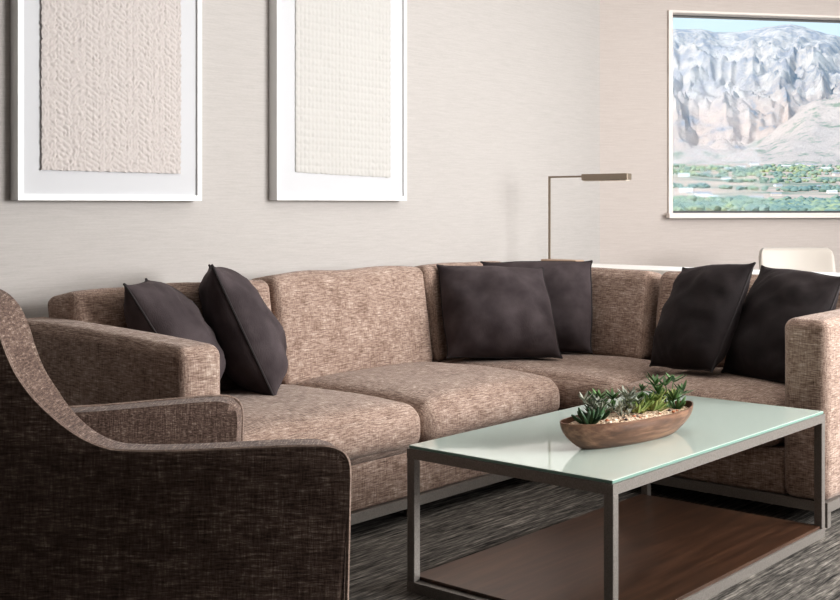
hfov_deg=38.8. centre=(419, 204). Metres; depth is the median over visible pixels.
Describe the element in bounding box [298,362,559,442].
seat cushion
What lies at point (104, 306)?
cushion
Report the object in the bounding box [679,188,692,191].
house
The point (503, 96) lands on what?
wall
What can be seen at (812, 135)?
foothills
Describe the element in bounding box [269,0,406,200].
framed art
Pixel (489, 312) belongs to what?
throw pillow
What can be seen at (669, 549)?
shelf
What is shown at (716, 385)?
seat cushion
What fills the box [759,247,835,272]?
desk chair
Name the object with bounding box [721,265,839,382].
throw pillow
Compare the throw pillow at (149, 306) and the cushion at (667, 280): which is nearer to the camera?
the throw pillow at (149, 306)
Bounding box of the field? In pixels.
[673,164,839,200]
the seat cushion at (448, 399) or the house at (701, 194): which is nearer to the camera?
the seat cushion at (448, 399)
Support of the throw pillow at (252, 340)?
on the sectional sofa
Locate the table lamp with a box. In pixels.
[541,173,631,260]
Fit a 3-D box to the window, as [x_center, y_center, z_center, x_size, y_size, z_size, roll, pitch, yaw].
[2.409,-0.536,7.285,1.972,1.228,0.200,0,0,-12]
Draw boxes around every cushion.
[48,280,271,390]
[220,384,419,465]
[251,266,432,384]
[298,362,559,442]
[415,261,499,361]
[441,352,687,410]
[567,267,661,359]
[615,367,784,446]
[656,271,839,366]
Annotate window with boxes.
[666,10,839,217]
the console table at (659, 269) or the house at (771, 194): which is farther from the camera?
the house at (771, 194)
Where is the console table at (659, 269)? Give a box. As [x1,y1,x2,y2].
[591,263,839,275]
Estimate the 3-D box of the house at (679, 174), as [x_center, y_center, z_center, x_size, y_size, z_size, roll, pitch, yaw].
[451.813,-50.878,2040.000,19.192,7.197,12.566,0,0,15]
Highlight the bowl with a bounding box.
[560,400,692,449]
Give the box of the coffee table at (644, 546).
[407,391,824,599]
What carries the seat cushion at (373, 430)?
on the sectional sofa
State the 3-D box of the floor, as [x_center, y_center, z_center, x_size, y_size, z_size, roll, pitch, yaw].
[1.131,1.150,3.912,8.600,0.100,12.600,0,0,41]
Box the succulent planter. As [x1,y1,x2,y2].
[560,372,692,449]
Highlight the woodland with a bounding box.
[673,163,839,210]
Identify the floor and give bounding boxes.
[349,478,839,599]
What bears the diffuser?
attached to the table lamp
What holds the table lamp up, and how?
on the console table at (659, 269)
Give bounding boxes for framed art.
[10,0,201,200]
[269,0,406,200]
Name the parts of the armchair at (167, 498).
panel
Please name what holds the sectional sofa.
on the floor
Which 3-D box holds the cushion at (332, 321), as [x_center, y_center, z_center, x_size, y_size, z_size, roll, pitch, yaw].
[-0.314,0.489,5.007,0.259,0.450,0.906,0,0,41]
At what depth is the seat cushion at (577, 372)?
4.99 m
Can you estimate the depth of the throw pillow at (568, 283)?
5.42 m
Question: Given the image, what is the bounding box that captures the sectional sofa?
[26,261,839,527]
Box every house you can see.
[678,173,689,176]
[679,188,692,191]
[694,192,712,196]
[770,193,781,195]
[826,190,837,192]
[832,172,839,175]
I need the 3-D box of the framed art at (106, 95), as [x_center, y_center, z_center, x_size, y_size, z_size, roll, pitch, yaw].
[-1.131,-0.596,4.386,0.054,1.160,0.794,0,0,41]
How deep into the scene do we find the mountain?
4145.56 m
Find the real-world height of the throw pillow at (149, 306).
0.409 m
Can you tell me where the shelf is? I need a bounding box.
[420,494,819,599]
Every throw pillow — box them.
[123,278,225,378]
[199,264,287,395]
[436,264,562,358]
[480,260,592,353]
[649,262,755,372]
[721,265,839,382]
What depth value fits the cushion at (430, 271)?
5.32 m
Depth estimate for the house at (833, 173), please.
2114.76 m
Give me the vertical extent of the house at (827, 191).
4.698 m
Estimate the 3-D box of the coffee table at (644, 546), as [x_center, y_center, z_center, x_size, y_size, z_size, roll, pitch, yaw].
[0.653,0.892,3.674,0.680,0.416,1.326,0,0,41]
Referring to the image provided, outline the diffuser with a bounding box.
[583,180,629,180]
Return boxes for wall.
[0,0,599,317]
[600,0,839,272]
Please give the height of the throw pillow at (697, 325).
0.448 m
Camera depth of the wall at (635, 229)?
7.02 m
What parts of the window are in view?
sill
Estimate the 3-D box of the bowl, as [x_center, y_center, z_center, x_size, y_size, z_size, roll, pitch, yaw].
[0.609,0.641,3.465,0.577,0.084,0.184,0,0,-41]
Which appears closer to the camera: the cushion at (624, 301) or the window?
the cushion at (624, 301)
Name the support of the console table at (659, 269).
on the floor
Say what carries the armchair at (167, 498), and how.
on the floor
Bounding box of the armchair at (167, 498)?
[0,289,351,599]
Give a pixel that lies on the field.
(714, 182)
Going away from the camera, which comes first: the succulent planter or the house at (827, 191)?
the succulent planter
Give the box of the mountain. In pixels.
[673,24,839,150]
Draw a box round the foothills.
[673,97,839,165]

